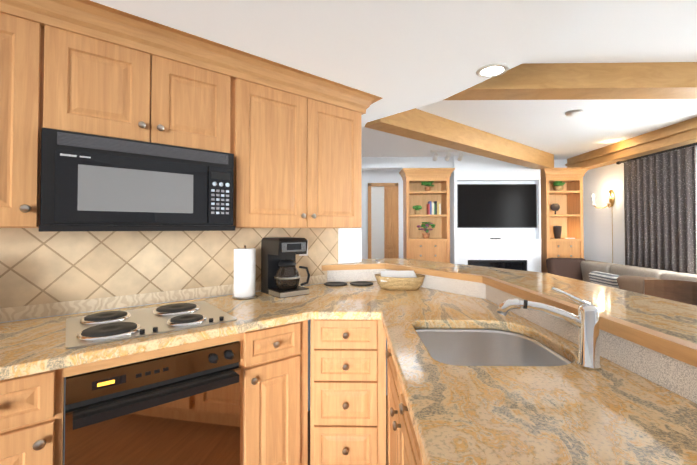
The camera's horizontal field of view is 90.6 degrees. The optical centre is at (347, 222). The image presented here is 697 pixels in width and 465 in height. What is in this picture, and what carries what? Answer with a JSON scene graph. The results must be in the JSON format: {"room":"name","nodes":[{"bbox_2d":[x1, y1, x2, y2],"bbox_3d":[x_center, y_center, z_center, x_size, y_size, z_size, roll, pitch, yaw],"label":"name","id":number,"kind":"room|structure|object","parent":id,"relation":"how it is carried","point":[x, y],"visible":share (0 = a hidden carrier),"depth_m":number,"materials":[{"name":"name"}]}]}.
{"room":"kitchen and living room","nodes":[
{"label":"kitchen and living room","id":0,"kind":"room"},
{"bbox_2d":[0,228,361,464],"bbox_3d":[-1.990,0.050,1.247,5.300,2.600,0.150,1,-1,-39],"label":"wall","id":1,"kind":"structure","parent":0,"point":[349,245],"depth_m":2.73,"materials":[{"name":"white paint"}]},
{"bbox_2d":[0,0,43,227],"bbox_3d":[-1.393,-0.444,1.205,0.375,0.919,0.319,0,-1,1],"label":"upper cabinet","id":2,"kind":"object","parent":1,"relation":"attached to","point":[21,21],"depth_m":1.31,"materials":[{"name":"brown wood"}]},
{"bbox_2d":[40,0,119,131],"bbox_3d":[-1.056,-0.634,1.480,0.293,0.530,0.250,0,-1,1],"label":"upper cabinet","id":3,"kind":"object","parent":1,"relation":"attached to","point":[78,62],"depth_m":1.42,"materials":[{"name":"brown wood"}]},
{"bbox_2d":[79,11,227,152],"bbox_3d":[-1.019,-0.626,1.733,0.788,0.537,0.736,0,-1,1],"label":"upper cabinet","id":4,"kind":"object","parent":1,"relation":"attached to","point":[164,73],"depth_m":1.61,"materials":[{"name":"brown wood"}]},
{"bbox_2d":[39,128,234,231],"bbox_3d":[-0.994,-0.157,1.693,0.752,0.397,0.409,1,-1,-39],"label":"microwave","id":5,"kind":"object","parent":4,"relation":"attached to","point":[90,182],"visible":1,"depth_m":1.49,"materials":[{"name":"black plastic"}]},
{"bbox_2d":[0,228,337,321],"bbox_3d":[-1.919,0.215,1.197,4.750,0.433,0.011,1,-1,-39],"label":"wall tile","id":6,"kind":"structure","parent":1,"relation":"attached to","point":[47,274],"depth_m":1.80,"materials":[{"name":"beige tile"}]},
{"bbox_2d":[212,41,231,153],"bbox_3d":[-0.765,-0.630,1.715,0.292,0.530,0.250,0,-1,1],"label":"upper cabinet","id":7,"kind":"object","parent":1,"relation":"attached to","point":[221,54],"depth_m":1.79,"materials":[{"name":"brown wood"}]},
{"bbox_2d":[232,52,363,227],"bbox_3d":[-0.368,-0.424,2.255,0.915,0.922,0.842,0,-1,1],"label":"upper cabinet","id":8,"kind":"object","parent":1,"relation":"attached to","point":[289,138],"depth_m":2.05,"materials":[{"name":"brown wood"}]},
{"bbox_2d":[90,0,588,126],"bbox_3d":[-1.647,-1.082,0.425,5.183,0.365,5.396,0,-1,1],"label":"ceiling","id":9,"kind":"structure","parent":0,"point":[398,56],"depth_m":1.61,"materials":[{"name":"white paint"}]},
{"bbox_2d":[476,63,508,77],"bbox_3d":[0.831,-0.869,1.977,0.176,0.008,0.176,0,-1,1],"label":"recessed light","id":10,"kind":"object","parent":9,"relation":"in","point":[491,70],"visible":0.98,"depth_m":1.97,"materials":[{"name":"white plastic"}]},
{"bbox_2d":[308,395,387,464],"bbox_3d":[-0.163,1.383,1.758,8.100,0.050,8.200,0,-1,1],"label":"floor","id":11,"kind":"structure","parent":0,"point":[386,436],"depth_m":2.19,"materials":[{"name":"brown wood"}]},
{"bbox_2d":[0,353,139,464],"bbox_3d":[-1.755,0.907,0.907,1.609,0.874,1.497,0,-1,1],"label":"base cabinet","id":12,"kind":"object","parent":11,"relation":"on","point":[31,406],"depth_m":1.09,"materials":[{"name":"brown wood"}]},
{"bbox_2d":[0,281,696,464],"bbox_3d":[-0.823,0.451,1.031,3.448,0.040,3.490,0,-1,1],"label":"countertop","id":13,"kind":"structure","parent":12,"relation":"on","point":[608,413],"depth_m":0.93,"materials":[{"name":"stone"}]},
{"bbox_2d":[65,301,236,348],"bbox_3d":[-0.879,0.427,1.553,0.600,0.024,0.500,1,-1,-39],"label":"cooktop","id":14,"kind":"object","parent":13,"relation":"in","point":[98,328],"visible":1,"depth_m":1.47,"materials":[{"name":"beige metal"}]},
{"bbox_2d":[232,245,256,299],"bbox_3d":[-0.615,0.293,2.071,0.144,0.309,0.144,0,-1,1],"label":"paper towel","id":15,"kind":"object","parent":13,"relation":"on","point":[244,272],"visible":1,"depth_m":2.02,"materials":[{"name":"white paper"}]},
{"bbox_2d":[261,237,309,297],"bbox_3d":[-0.391,0.274,2.192,0.202,0.352,0.283,1,-1,-39],"label":"coffee maker","id":16,"kind":"object","parent":13,"relation":"on","point":[280,276],"visible":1,"depth_m":2.14,"materials":[{"name":"black plastic"}]},
{"bbox_2d":[324,282,346,285],"bbox_3d":[-0.083,0.450,2.527,0.171,0.010,0.171,1,-1,-44],"label":"trivet","id":17,"kind":"object","parent":13,"relation":"on","point":[327,283],"depth_m":2.51,"materials":[{"name":"grey metal"}]},
{"bbox_2d":[350,281,372,285],"bbox_3d":[0.107,0.451,2.544,0.171,0.010,0.171,1,-1,-44],"label":"trivet","id":18,"kind":"object","parent":13,"relation":"on","point":[360,283],"depth_m":2.53,"materials":[{"name":"grey metal"}]},
{"bbox_2d":[375,270,424,290],"bbox_3d":[0.358,0.393,2.355,0.341,0.119,0.235,0,-1,1],"label":"basket","id":19,"kind":"object","parent":13,"relation":"on","point":[408,280],"visible":1,"depth_m":2.28,"materials":[{"name":"wicker"}]},
{"bbox_2d":[416,329,571,365],"bbox_3d":[0.518,0.573,1.294,0.550,0.192,0.580,0,-1,1],"label":"sink","id":20,"kind":"object","parent":13,"relation":"in","point":[476,347],"visible":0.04,"depth_m":1.54,"materials":[{"name":"silver metal"}]},
{"bbox_2d":[496,287,601,369],"bbox_3d":[0.624,0.315,1.079,0.266,0.232,0.142,0,-1,1],"label":"faucet","id":21,"kind":"object","parent":13,"relation":"on","point":[585,321],"visible":1,"depth_m":1.03,"materials":[{"name":"silver metal"}]},
{"bbox_2d":[140,319,311,464],"bbox_3d":[-0.541,0.924,1.887,0.689,0.874,0.726,0,-1,1],"label":"base cabinet","id":22,"kind":"object","parent":11,"relation":"on","point":[286,345],"depth_m":1.65,"materials":[{"name":"brown wood"}]},
{"bbox_2d":[64,341,240,464],"bbox_3d":[-0.880,0.881,1.544,0.593,0.708,0.662,1,-1,-39],"label":"oven","id":23,"kind":"object","parent":22,"relation":"in","point":[183,408],"visible":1,"depth_m":1.31,"materials":[{"name":"black glass"}]},
{"bbox_2d":[240,367,295,464],"bbox_3d":[-0.347,1.006,1.616,0.228,0.700,0.196,0,-1,1],"label":"door","id":24,"kind":"structure","parent":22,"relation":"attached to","point":[267,394],"depth_m":1.59,"materials":[{"name":"brown wood"}]},
{"bbox_2d":[310,319,387,464],"bbox_3d":[0.011,0.926,2.037,0.383,0.874,0.620,0,-1,1],"label":"base cabinet","id":25,"kind":"object","parent":11,"relation":"on","point":[348,392],"depth_m":1.73,"materials":[{"name":"brown wood"}]},
{"bbox_2d":[399,168,454,262],"bbox_3d":[1.249,0.298,5.442,0.795,2.245,0.413,0,-1,1],"label":"bookcase","id":26,"kind":"object","parent":11,"relation":"on","point":[426,214],"visible":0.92,"depth_m":5.38,"materials":[{"name":"brown wood"}]},
{"bbox_2d":[540,168,589,272],"bbox_3d":[3.329,0.297,5.403,0.685,2.245,0.413,0,-1,1],"label":"bookcase","id":27,"kind":"object","parent":11,"relation":"on","point":[562,233],"visible":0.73,"depth_m":5.31,"materials":[{"name":"brown wood"}]},
{"bbox_2d":[546,258,696,293],"bbox_3d":[3.128,0.932,3.939,0.801,0.927,2.270,0,-1,1],"label":"sofa","id":28,"kind":"object","parent":11,"relation":"on","point":[624,277],"visible":0.25,"depth_m":4.06,"materials":[{"name":"fabric"}]},
{"bbox_2d":[643,279,696,305],"bbox_3d":[1.652,0.837,1.793,0.427,1.046,0.436,0,-1,1],"label":"bar stool","id":29,"kind":"object","parent":11,"relation":"on","point":[683,291],"visible":0.06,"depth_m":1.92,"materials":[{"name":"brown leather"}]},
{"bbox_2d":[386,338,386,394],"bbox_3d":[0.445,0.842,1.066,1.138,1.009,3.619,0,-1,1],"label":"wall","id":30,"kind":"structure","parent":0,"point":[386,368],"depth_m":2.75,"materials":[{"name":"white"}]},
{"bbox_2d":[322,258,696,366],"bbox_3d":[0.551,0.319,1.243,1.533,0.040,3.963,0,-1,1],"label":"bar","id":31,"kind":"object","parent":30,"relation":"on","point":[667,327],"visible":0.91,"depth_m":1.35,"materials":[{"name":"brown stone"}]},
{"bbox_2d":[327,269,696,403],"bbox_3d":[0.361,0.383,1.012,1.084,0.093,3.494,0,-1,1],"label":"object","id":32,"kind":"structure","parent":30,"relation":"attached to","point":[676,376],"depth_m":1.09,"materials":[{"name":"white paint"}]},
{"bbox_2d":[362,157,452,170],"bbox_3d":[0.108,-0.943,5.568,3.100,0.170,0.250,0,-1,1],"label":"wall","id":33,"kind":"structure","parent":0,"point":[384,163],"depth_m":5.43,"materials":[{"name":"white paint"}]},
{"bbox_2d":[362,159,566,258],"bbox_3d":[-0.088,0.126,5.754,8.100,2.600,0.150,0,-1,1],"label":"wall","id":34,"kind":"structure","parent":0,"point":[381,176],"depth_m":5.67,"materials":[{"name":"white paint"}]},
{"bbox_2d":[368,183,398,258],"bbox_3d":[0.590,0.389,5.643,0.500,2.070,0.036,0,-1,1],"label":"door","id":35,"kind":"structure","parent":34,"relation":"attached to","point":[383,228],"depth_m":5.65,"materials":[{"name":"brown wood"}]},
{"bbox_2d":[450,156,540,271],"bbox_3d":[2.317,0.121,5.459,1.320,2.600,0.350,0,-1,1],"label":"wall","id":36,"kind":"structure","parent":0,"point":[466,244],"depth_m":5.32,"materials":[{"name":"white paint"}]},
{"bbox_2d":[457,184,536,238],"bbox_3d":[2.336,-0.169,5.381,1.220,0.854,0.085,0,-1,1],"label":"tv","id":37,"kind":"object","parent":36,"relation":"attached to","point":[496,205],"visible":0.91,"depth_m":5.37,"materials":[{"name":"black plastic"}]},
{"bbox_2d":[468,260,526,270],"bbox_3d":[2.310,0.764,5.353,0.910,0.370,0.079,0,-1,1],"label":"fireplace","id":38,"kind":"object","parent":36,"relation":"attached to","point":[514,264],"visible":0.19,"depth_m":5.35,"materials":[{"name":"black metal"}]},
{"bbox_2d":[362,99,696,159],"bbox_3d":[-0.171,-1.151,2.701,8.050,0.150,6.400,0,-1,1],"label":"ceiling","id":39,"kind":"structure","parent":0,"point":[549,126],"depth_m":3.66,"materials":[{"name":"white paint"}]},
{"bbox_2d":[430,150,463,160],"bbox_3d":[1.447,-0.962,4.953,0.500,0.150,0.119,0,-1,1],"label":"track spotlight","id":40,"kind":"object","parent":39,"relation":"attached to","point":[448,155],"visible":0.98,"depth_m":4.92,"materials":[{"name":"white metal"}]},
{"bbox_2d":[365,108,553,168],"bbox_3d":[1.655,-0.949,4.176,3.690,0.225,0.200,1,-1,-39],"label":"beam","id":41,"kind":"structure","parent":39,"relation":"attached to","point":[419,125],"depth_m":3.71,"materials":[{"name":"brown wood"}]},
{"bbox_2d":[444,62,696,99],"bbox_3d":[2.184,-0.980,2.329,3.027,0.225,0.210,0,-1,1],"label":"beam","id":42,"kind":"structure","parent":39,"relation":"attached to","point":[593,81],"depth_m":2.24,"materials":[{"name":"brown wood"}]},
{"bbox_2d":[565,109,582,116],"bbox_3d":[2.186,-1.048,3.325,0.140,0.034,0.140,0,-1,1],"label":"smoke detector","id":43,"kind":"object","parent":39,"relation":"attached to","point":[574,113],"visible":1,"depth_m":3.29,"materials":[{"name":"white plastic"}]},
{"bbox_2d":[565,117,696,169],"bbox_3d":[3.614,-0.952,3.992,0.230,0.225,3.170,0,-1,1],"label":"beam","id":44,"kind":"structure","parent":39,"relation":"attached to","point":[682,133],"depth_m":4.15,"materials":[{"name":"brown wood"}]},
{"bbox_2d":[525,0,696,62],"bbox_3d":[2.294,-1.173,-0.061,2.717,0.200,4.570,0,-1,1],"label":"ceiling","id":45,"kind":"structure","parent":0,"point":[610,31],"depth_m":1.91,"materials":[{"name":"white paint"}]},
{"bbox_2d":[583,146,696,264],"bbox_3d":[3.762,0.057,1.706,0.150,2.600,8.200,0,-1,1],"label":"wall","id":46,"kind":"structure","parent":0,"point":[599,183],"depth_m":5.03,"materials":[{"name":"white paint"}]},
{"bbox_2d":[591,190,614,262],"bbox_3d":[3.648,0.326,4.865,0.194,1.570,0.352,0,-1,1],"label":"sconce","id":47,"kind":"object","parent":46,"relation":"attached to","point":[610,198],"visible":0.98,"depth_m":4.86,"materials":[{"name":"brass"},{"name":"glass"}]},
{"bbox_2d":[616,142,696,164],"bbox_3d":[3.634,-0.804,3.508,0.171,0.038,2.168,0,-1,1],"label":"curtain rod","id":48,"kind":"object","parent":46,"relation":"attached to","point":[661,152],"visible":0.79,"depth_m":3.95,"materials":[{"name":"black"}]},
{"bbox_2d":[624,146,696,274],"bbox_3d":[3.580,0.297,3.989,0.061,2.158,0.925,0,-1,1],"label":"curtain","id":49,"kind":"object","parent":48,"relation":"hanging from","point":[660,205],"visible":0.65,"depth_m":3.92,"materials":[{"name":"fabric"}]}
]}

